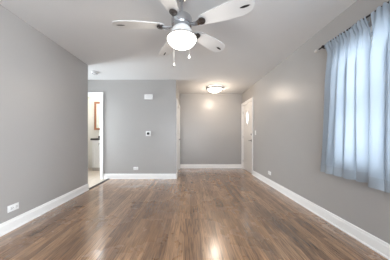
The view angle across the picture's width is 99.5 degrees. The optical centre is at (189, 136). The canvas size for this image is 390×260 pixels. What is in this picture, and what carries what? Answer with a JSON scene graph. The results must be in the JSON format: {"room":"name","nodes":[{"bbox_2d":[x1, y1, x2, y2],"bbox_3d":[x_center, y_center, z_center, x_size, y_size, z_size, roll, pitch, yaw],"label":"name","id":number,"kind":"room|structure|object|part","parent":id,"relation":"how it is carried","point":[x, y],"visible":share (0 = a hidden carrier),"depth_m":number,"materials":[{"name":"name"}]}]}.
{"room":"empty living room","nodes":[
{"label":"empty living room","id":0,"kind":"room"},
{"bbox_2d":[0,4,87,223],"bbox_3d":[-2.060,-0.170,0.755,0.120,2.440,4.950,0,0,0],"label":"wall","id":1,"kind":"structure","parent":0,"point":[44,86],"depth_m":2.15,"materials":[{"name":"grey paint"}]},
{"bbox_2d":[7,202,18,212],"bbox_3d":[-1.995,0.805,1.865,0.009,0.074,0.118,0,0,0],"label":"wall outlet","id":2,"kind":"object","parent":1,"relation":"attached to","point":[15,206],"visible":1,"depth_m":1.85,"materials":[{"name":"white plastic"}]},
{"bbox_2d":[0,184,88,236],"bbox_3d":[-1.988,0.988,0.815,0.024,0.125,4.830,0,0,0],"label":"baseboard","id":3,"kind":"structure","parent":1,"relation":"attached to","point":[10,225],"depth_m":2.15,"materials":[{"name":"white paint"}]},
{"bbox_2d":[88,168,105,187],"bbox_3d":[-2.460,1.100,4.390,2.120,0.100,2.560,0,0,0],"label":"floor","id":4,"kind":"structure","parent":0,"point":[93,176],"depth_m":4.09,"materials":[{"name":"beige tile"}]},
{"bbox_2d":[90,136,99,170],"bbox_3d":[-2.510,0.520,5.168,0.960,1.060,0.460,0,0,0],"label":"vanity cabinet","id":5,"kind":"object","parent":4,"relation":"on","point":[95,141],"visible":0.34,"depth_m":4.97,"materials":[{"name":"white paint"}]},
{"bbox_3d":[-2.724,0.230,4.971,0.422,0.160,0.018,0,0,0],"label":"drawer","id":6,"kind":"part","parent":5,"relation":"part of","materials":[{"name":"white paint"}]},
{"bbox_3d":[-2.724,0.625,4.970,0.422,0.590,0.020,0,0,0],"label":"cabinet door","id":7,"kind":"part","parent":5,"relation":"part of","materials":[{"name":"white paint"}]},
{"bbox_2d":[88,80,175,173],"bbox_3d":[-1.873,-0.170,4.130,3.055,2.440,0.120,0,0,0],"label":"wall","id":8,"kind":"structure","parent":0,"point":[127,116],"depth_m":4.07,"materials":[{"name":"grey paint"}]},
{"bbox_2d":[88,92,102,178],"bbox_3d":[-2.587,-0.017,4.117,0.901,2.133,0.146,0,0,0],"label":"trim","id":9,"kind":"structure","parent":8,"relation":"attached to","point":[90,94],"depth_m":4.05,"materials":[{"name":"white paint"}]},
{"bbox_2d":[103,174,175,178],"bbox_3d":[-1.240,0.988,4.058,1.790,0.125,0.024,0,0,0],"label":"baseboard","id":10,"kind":"structure","parent":8,"relation":"attached to","point":[105,176],"depth_m":4.05,"materials":[{"name":"white paint"}]},
{"bbox_2d":[144,94,152,98],"bbox_3d":[-1.015,-0.965,4.046,0.196,0.120,0.046,0,0,0],"label":"door chime","id":11,"kind":"object","parent":8,"relation":"attached to","point":[146,96],"visible":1,"depth_m":4.03,"materials":[{"name":"white plastic"}]},
{"bbox_2d":[88,94,241,167],"bbox_3d":[-0.785,-0.170,5.475,5.230,2.440,0.150,0,0,0],"label":"wall","id":12,"kind":"structure","parent":0,"point":[210,124],"depth_m":5.43,"materials":[{"name":"grey paint"}]},
{"bbox_2d":[94,102,99,129],"bbox_3d":[-2.760,-0.650,5.333,0.600,0.900,0.132,0,0,0],"label":"medicine cabinet","id":13,"kind":"object","parent":12,"relation":"attached to","point":[96,104],"visible":0.41,"depth_m":5.28,"materials":[{"name":"wood"}]},
{"bbox_2d":[96,104,99,127],"bbox_3d":[-2.760,-0.650,5.284,0.490,0.790,0.009,0,0,0],"label":"mirror","id":14,"kind":"object","parent":13,"relation":"attached to","point":[97,105],"depth_m":5.28,"materials":[{"name":"glass"}]},
{"bbox_2d":[180,164,240,167],"bbox_3d":[0.693,0.988,5.418,2.035,0.125,0.024,0,0,0],"label":"baseboard","id":15,"kind":"structure","parent":12,"relation":"attached to","point":[181,165],"depth_m":5.41,"materials":[{"name":"white paint"}]},
{"bbox_2d":[176,82,179,104],"bbox_3d":[-0.405,-0.170,4.810,0.120,2.440,1.240,0,0,0],"label":"wall","id":16,"kind":"structure","parent":0,"point":[177,90],"depth_m":4.55,"materials":[{"name":"grey paint"}]},
{"bbox_2d":[176,98,179,172],"bbox_3d":[-0.392,0.047,4.725,0.146,2.006,1.102,0,0,0],"label":"trim","id":17,"kind":"structure","parent":16,"relation":"attached to","point":[177,102],"depth_m":4.32,"materials":[{"name":"white paint"}]},
{"bbox_2d":[177,106,179,171],"bbox_3d":[-0.344,0.090,4.725,0.099,1.900,0.910,0,0,0],"label":"door","id":18,"kind":"structure","parent":16,"relation":"in","point":[178,139],"depth_m":4.74,"materials":[{"name":"white paint"}]},
{"bbox_2d":[0,0,356,93],"bbox_3d":[-0.845,-1.440,2.030,5.350,0.100,7.500,0,0,0],"label":"ceiling","id":19,"kind":"structure","parent":0,"point":[255,42],"depth_m":2.30,"materials":[{"name":"white paint"}]},
{"bbox_2d":[112,0,254,66],"bbox_3d":[-0.110,-1.058,1.584,1.269,0.661,1.242,0,0,0],"label":"ceiling fan","id":20,"kind":"object","parent":19,"relation":"hanging from","point":[181,36],"visible":1,"depth_m":1.51,"materials":[{"name":"silver metal"}]},
{"bbox_3d":[-0.495,-1.068,1.585,0.500,0.008,0.160,0,11,-2],"label":"fan blade","id":21,"kind":"part","parent":20,"relation":"part of","materials":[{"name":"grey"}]},
{"bbox_3d":[-0.255,-1.068,1.976,0.160,0.008,0.500,-12,5,-25],"label":"fan blade","id":22,"kind":"part","parent":20,"relation":"part of","materials":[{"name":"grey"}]},
{"bbox_3d":[-0.201,-1.068,1.203,0.160,0.008,0.500,11,3,17],"label":"fan blade","id":23,"kind":"part","parent":20,"relation":"part of","materials":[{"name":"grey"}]},
{"bbox_3d":[0.224,-1.068,1.883,0.500,0.008,0.160,0,-11,-43],"label":"fan blade","id":24,"kind":"part","parent":20,"relation":"part of","materials":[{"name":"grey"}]},
{"bbox_3d":[0.296,-1.068,1.425,0.500,0.008,0.160,0,-11,25],"label":"fan blade","id":25,"kind":"part","parent":20,"relation":"part of","materials":[{"name":"white wood"}]},
{"bbox_2d":[207,85,222,92],"bbox_3d":[0.705,-1.305,4.680,0.444,0.168,0.444,0,0,0],"label":"ceiling light","id":26,"kind":"object","parent":19,"relation":"attached to","point":[214,89],"visible":1,"depth_m":4.55,"materials":[{"name":"white glass"}]},
{"bbox_3d":[0.705,-1.290,4.680,0.400,0.092,0.400,0,0,0],"label":"lamp shade","id":27,"kind":"part","parent":26,"relation":"part of","materials":[{"name":"white glass"}]},
{"bbox_2d":[0,168,387,259],"bbox_3d":[-0.085,1.100,1.915,3.830,0.100,7.270,0,0,0],"label":"floor","id":28,"kind":"structure","parent":0,"point":[202,213],"depth_m":1.94,"materials":[{"name":"brown wood"}]},
{"bbox_2d":[89,178,108,189],"bbox_3d":[-2.000,1.044,3.640,0.070,0.013,0.820,0,0,0],"label":"trim","id":29,"kind":"structure","parent":28,"relation":"on","point":[108,178],"depth_m":3.55,"materials":[{"name":"wood"}]},
{"bbox_2d":[242,0,389,243],"bbox_3d":[1.770,-0.170,1.855,0.120,2.440,7.150,0,0,0],"label":"wall","id":30,"kind":"structure","parent":0,"point":[288,101],"depth_m":2.42,"materials":[{"name":"grey paint"}]},
{"bbox_2d":[241,97,252,174],"bbox_3d":[1.757,-0.005,4.938,0.146,2.111,0.957,0,0,0],"label":"trim","id":31,"kind":"structure","parent":30,"relation":"attached to","point":[250,99],"depth_m":5.34,"materials":[{"name":"white paint"}]},
{"bbox_2d":[243,101,251,172],"bbox_3d":[1.716,0.034,4.941,0.097,2.017,0.792,0,0,0],"label":"door","id":32,"kind":"structure","parent":30,"relation":"in","point":[247,109],"depth_m":4.94,"materials":[{"name":"white paint"}]},
{"bbox_2d":[253,171,389,259],"bbox_3d":[1.698,0.988,1.427,0.024,0.125,6.055,0,0,0],"label":"baseboard","id":33,"kind":"structure","parent":30,"relation":"attached to","point":[381,247],"depth_m":1.88,"materials":[{"name":"white paint"}]},
{"bbox_2d":[314,1,388,52],"bbox_3d":[1.650,-1.085,1.155,0.120,0.090,1.950,0,0,0],"label":"curtain rod","id":34,"kind":"object","parent":30,"relation":"attached to","point":[369,15],"visible":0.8,"depth_m":1.78,"materials":[{"name":"brown metal"}]},
{"bbox_2d":[320,16,370,182],"bbox_3d":[1.625,-0.332,1.761,0.083,1.533,0.581,0,0,0],"label":"curtain","id":35,"kind":"object","parent":34,"relation":"hanging from","point":[346,116],"visible":0.93,"depth_m":1.67,"materials":[{"name":"blue fabric"}]},
{"bbox_2d":[368,1,389,192],"bbox_3d":[1.595,-0.319,0.932,0.096,1.558,1.080,0,0,0],"label":"curtain","id":36,"kind":"object","parent":34,"relation":"hanging from","point":[379,123],"visible":1,"depth_m":1.36,"materials":[{"name":"blue fabric"}]},
{"bbox_2d":[369,26,372,45],"bbox_3d":[1.760,-0.320,1.225,0.130,1.420,1.470,0,0,0],"label":"window","id":37,"kind":"structure","parent":30,"relation":"in","point":[371,31],"depth_m":1.55,"materials":[{"name":"glass"}]}
]}

